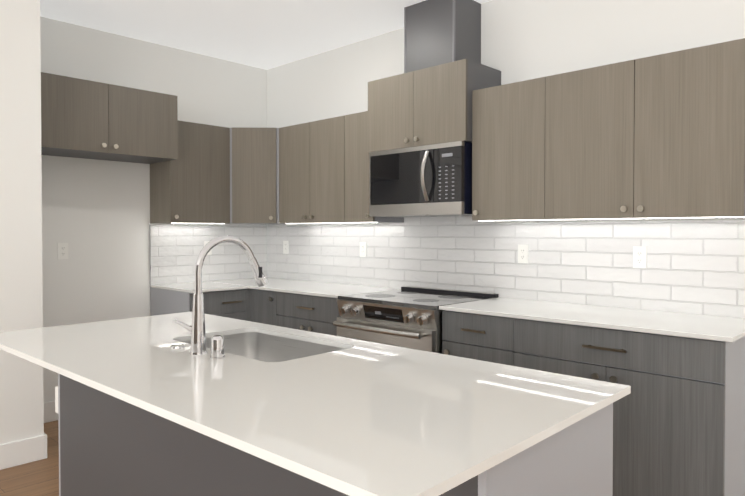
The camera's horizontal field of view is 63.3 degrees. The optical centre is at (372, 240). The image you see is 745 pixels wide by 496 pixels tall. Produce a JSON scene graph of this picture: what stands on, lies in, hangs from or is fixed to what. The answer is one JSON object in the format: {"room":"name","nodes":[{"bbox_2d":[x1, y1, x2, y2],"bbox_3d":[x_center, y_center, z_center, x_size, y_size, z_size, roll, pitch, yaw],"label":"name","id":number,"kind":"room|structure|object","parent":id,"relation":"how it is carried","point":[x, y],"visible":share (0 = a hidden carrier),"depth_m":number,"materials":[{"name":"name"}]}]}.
{"room":"kitchen","nodes":[
{"label":"kitchen","id":0,"kind":"room"},
{"bbox_2d":[0,0,43,443],"bbox_3d":[-4.395,-0.103,1.659,0.970,2.820,6.110,1,1,44],"label":"wall","id":1,"kind":"structure","parent":0,"point":[21,379],"depth_m":3.45,"materials":[{"name":"white paint"}]},
{"bbox_2d":[0,435,42,469],"bbox_3d":[-2.036,1.211,3.432,0.015,0.140,0.295,1,1,44],"label":"baseboard","id":2,"kind":"structure","parent":1,"relation":"attached to","point":[21,452],"depth_m":3.45,"materials":[{"name":"white"}]},
{"bbox_2d":[43,433,46,458],"bbox_3d":[-2.171,1.205,3.790,0.705,0.140,0.021,1,1,44],"label":"baseboard","id":3,"kind":"structure","parent":1,"relation":"attached to","point":[45,435],"depth_m":3.54,"materials":[{"name":"white"}]},
{"bbox_2d":[0,420,58,495],"bbox_3d":[-0.849,1.394,-0.059,8.500,0.120,8.500,1,1,44],"label":"floor","id":4,"kind":"structure","parent":0,"point":[38,478],"depth_m":3.30,"materials":[{"name":"brown wood"}]},
{"bbox_2d":[150,285,249,320],"bbox_3d":[-1.332,0.814,4.734,0.658,0.894,0.529,1,1,44],"label":"base cabinet","id":5,"kind":"object","parent":4,"relation":"on","point":[229,303],"depth_m":4.56,"materials":[{"name":"grey wood"}]},
{"bbox_2d":[162,281,245,292],"bbox_3d":[-1.351,0.357,4.709,0.637,0.020,0.486,1,1,44],"label":"countertop","id":6,"kind":"structure","parent":5,"relation":"on","point":[205,284],"depth_m":4.62,"materials":[{"name":"white stone"}]},
{"bbox_2d":[226,277,393,296],"bbox_3d":[-0.590,0.356,4.759,1.667,0.020,0.638,1,1,44],"label":"countertop","id":7,"kind":"structure","parent":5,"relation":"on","point":[307,288],"depth_m":4.53,"materials":[{"name":"white stone"}]},
{"bbox_2d":[250,285,273,324],"bbox_3d":[-0.642,0.813,4.813,0.349,0.894,0.658,1,1,44],"label":"base cabinet","id":8,"kind":"object","parent":4,"relation":"on","point":[261,300],"depth_m":4.60,"materials":[{"name":"grey wood"}]},
{"bbox_2d":[0,235,630,495],"bbox_3d":[-0.453,0.642,2.053,2.265,1.320,1.005,1,1,44],"label":"kitchen island","id":9,"kind":"object","parent":4,"relation":"on","point":[197,401],"visible":1,"depth_m":1.63,"materials":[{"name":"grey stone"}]},
{"bbox_2d":[55,386,57,412],"bbox_3d":[-1.371,0.704,2.694,0.046,0.115,0.071,1,1,44],"label":"outlet plate","id":10,"kind":"object","parent":9,"relation":"attached to","point":[56,388],"depth_m":2.67,"materials":[{"name":"white plastic"}]},
{"bbox_2d":[170,335,224,358],"bbox_3d":[-0.611,0.351,2.096,0.304,0.072,0.056,1,1,44],"label":"soap dispenser","id":11,"kind":"object","parent":9,"relation":"on","point":[198,348],"depth_m":2.06,"materials":[{"name":"silver metal"}]},
{"bbox_2d":[173,235,266,354],"bbox_3d":[-0.552,0.182,2.213,0.176,0.406,0.320,1,1,44],"label":"faucet","id":12,"kind":"object","parent":9,"relation":"on","point":[197,330],"depth_m":2.08,"materials":[{"name":"silver metal"}]},
{"bbox_2d":[274,289,397,335],"bbox_3d":[-0.239,0.818,4.456,0.726,0.894,0.616,1,1,44],"label":"base cabinet","id":13,"kind":"object","parent":4,"relation":"on","point":[310,306],"depth_m":4.24,"materials":[{"name":"grey wood"}]},
{"bbox_2d":[333,286,498,353],"bbox_3d":[0.258,0.805,3.865,0.796,0.938,0.764,1,1,44],"label":"range","id":14,"kind":"object","parent":4,"relation":"on","point":[410,317],"visible":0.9,"depth_m":3.66,"materials":[{"name":"silver metal"}]},
{"bbox_2d":[439,309,514,365],"bbox_3d":[0.772,0.833,3.489,0.456,0.894,0.616,1,1,44],"label":"base cabinet","id":15,"kind":"object","parent":4,"relation":"on","point":[465,335],"depth_m":3.24,"materials":[{"name":"grey wood"}]},
{"bbox_2d":[515,321,744,495],"bbox_3d":[1.285,0.840,2.998,0.965,0.894,0.616,1,1,44],"label":"base cabinet","id":16,"kind":"object","parent":4,"relation":"on","point":[679,420],"depth_m":2.62,"materials":[{"name":"grey wood"}]},
{"bbox_2d":[439,297,744,344],"bbox_3d":[1.119,0.381,3.123,1.458,0.020,0.638,1,1,44],"label":"countertop","id":17,"kind":"structure","parent":16,"relation":"on","point":[701,327],"depth_m":2.95,"materials":[{"name":"white stone"}]},
{"bbox_2d":[40,16,266,402],"bbox_3d":[-1.803,-0.152,4.887,0.250,2.820,2.140,1,1,44],"label":"wall","id":18,"kind":"structure","parent":0,"point":[95,215],"depth_m":4.53,"materials":[{"name":"white paint"}]},
{"bbox_2d":[44,401,57,422],"bbox_3d":[-2.101,1.196,4.404,0.015,0.140,1.000,1,1,44],"label":"baseboard","id":19,"kind":"structure","parent":18,"relation":"attached to","point":[50,415],"depth_m":4.23,"materials":[{"name":"white"}]},
{"bbox_2d":[57,243,67,258],"bbox_3d":[-2.198,0.072,4.289,0.008,0.116,0.070,1,1,44],"label":"outlet","id":20,"kind":"object","parent":18,"relation":"attached to","point":[62,250],"visible":1,"depth_m":4.29,"materials":[{"name":"white plastic"}]},
{"bbox_2d":[41,72,177,163],"bbox_3d":[-1.931,-0.829,4.218,0.472,0.465,1.006,1,1,44],"label":"upper cabinet","id":21,"kind":"object","parent":18,"relation":"attached to","point":[84,119],"visible":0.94,"depth_m":4.08,"materials":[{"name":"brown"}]},
{"bbox_2d":[150,120,229,223],"bbox_3d":[-1.445,-0.528,4.816,0.353,0.775,0.520,1,1,44],"label":"upper cabinet","id":22,"kind":"object","parent":18,"relation":"attached to","point":[191,184],"visible":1,"depth_m":4.69,"materials":[{"name":"beige wood"}]},
{"bbox_2d":[184,223,224,223],"bbox_3d":[-1.365,-0.137,4.745,0.010,0.003,0.460,1,1,44],"label":"under-cabinet light","id":23,"kind":"object","parent":22,"relation":"attached to","point":[184,223],"depth_m":4.78,"materials":[{"name":"white plastic"}]},
{"bbox_2d":[149,223,266,284],"bbox_3d":[-1.365,0.107,5.160,0.010,0.503,1.126,1,1,44],"label":"tile backsplash","id":24,"kind":"structure","parent":18,"relation":"attached to","point":[175,250],"depth_m":5.07,"materials":[{"name":"white ceramic tile"},{"name":"grout"}]},
{"bbox_2d":[204,241,211,254],"bbox_3d":[-1.395,0.060,5.116,0.008,0.116,0.070,1,1,44],"label":"electrical outlet","id":25,"kind":"object","parent":24,"relation":"attached to","point":[210,251],"visible":0.17,"depth_m":5.12,"materials":[{"name":"white plastic"}]},
{"bbox_2d":[40,0,491,69],"bbox_3d":[-0.849,-1.546,-0.104,8.500,0.120,8.500,1,1,44],"label":"ceiling","id":26,"kind":"structure","parent":0,"point":[266,34],"depth_m":4.29,"materials":[{"name":"white paint"}]},
{"bbox_2d":[267,0,744,224],"bbox_3d":[2.003,-0.121,2.898,8.500,2.820,0.250,1,1,44],"label":"wall","id":27,"kind":"structure","parent":0,"point":[522,40],"depth_m":3.68,"materials":[{"name":"white paint"}]},
{"bbox_2d":[226,127,283,223],"bbox_3d":[-0.963,-0.533,5.135,0.608,0.775,0.608,1,1,44],"label":"upper cabinet","id":28,"kind":"object","parent":27,"relation":"attached to","point":[254,175],"visible":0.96,"depth_m":4.88,"materials":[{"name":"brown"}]},
{"bbox_2d":[279,111,403,223],"bbox_3d":[-0.271,-0.524,4.653,1.058,0.779,0.348,1,1,44],"label":"upper cabinet","id":29,"kind":"object","parent":27,"relation":"attached to","point":[323,171],"depth_m":4.51,"materials":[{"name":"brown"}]},
{"bbox_2d":[368,59,500,152],"bbox_3d":[0.384,-0.842,3.977,0.810,0.482,0.412,1,1,44],"label":"upper cabinet","id":30,"kind":"object","parent":27,"relation":"attached to","point":[427,106],"visible":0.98,"depth_m":3.78,"materials":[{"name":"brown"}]},
{"bbox_2d":[369,141,471,216],"bbox_3d":[0.367,-0.380,3.962,0.760,0.437,0.467,1,1,44],"label":"over-the-range microwave","id":31,"kind":"object","parent":30,"relation":"attached to","point":[434,180],"visible":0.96,"depth_m":3.78,"materials":[{"name":"black"}]},
{"bbox_2d":[404,0,480,72],"bbox_3d":[0.460,-1.315,3.973,0.406,0.463,0.302,1,1,44],"label":"duct","id":32,"kind":"object","parent":27,"relation":"attached to","point":[438,32],"visible":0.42,"depth_m":3.85,"materials":[{"name":"grey metal"}]},
{"bbox_2d":[267,216,744,317],"bbox_3d":[0.441,0.129,4.216,3.907,0.598,0.010,1,1,44],"label":"tile backsplash","id":33,"kind":"structure","parent":27,"relation":"attached to","point":[695,266],"depth_m":3.65,"materials":[{"name":"white tile"}]},
{"bbox_2d":[283,241,288,253],"bbox_3d":[-0.770,0.056,5.364,0.070,0.116,0.008,1,1,44],"label":"electrical outlet","id":34,"kind":"object","parent":33,"relation":"attached to","point":[285,247],"visible":1,"depth_m":5.36,"materials":[{"name":"white plastic"}]},
{"bbox_2d":[360,242,366,256],"bbox_3d":[-0.074,0.066,4.698,0.070,0.116,0.008,1,1,44],"label":"electrical outlet","id":35,"kind":"object","parent":33,"relation":"attached to","point":[363,249],"visible":1,"depth_m":4.69,"materials":[{"name":"white plastic"}]},
{"bbox_2d":[518,244,527,263],"bbox_3d":[0.931,0.081,3.736,0.070,0.116,0.008,1,1,44],"label":"electrical outlet","id":36,"kind":"object","parent":33,"relation":"attached to","point":[522,253],"visible":1,"depth_m":3.73,"materials":[{"name":"white plastic"}]},
{"bbox_2d":[633,246,646,267],"bbox_3d":[1.439,0.088,3.250,0.070,0.116,0.008,1,1,44],"label":"electrical outlet","id":37,"kind":"object","parent":33,"relation":"attached to","point":[639,257],"visible":1,"depth_m":3.25,"materials":[{"name":"white plastic"}]},
{"bbox_2d":[472,38,744,220],"bbox_3d":[1.216,-0.504,3.227,1.428,0.775,0.353,1,1,44],"label":"upper cabinet","id":38,"kind":"object","parent":27,"relation":"attached to","point":[660,136],"visible":0.98,"depth_m":3.01,"materials":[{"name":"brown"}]},
{"bbox_2d":[486,217,739,220],"bbox_3d":[1.146,-0.113,3.159,1.400,0.003,0.010,1,1,44],"label":"under-cabinet light","id":39,"kind":"object","parent":38,"relation":"attached to","point":[685,217],"depth_m":3.03,"materials":[{"name":"white plastic"}]}
]}

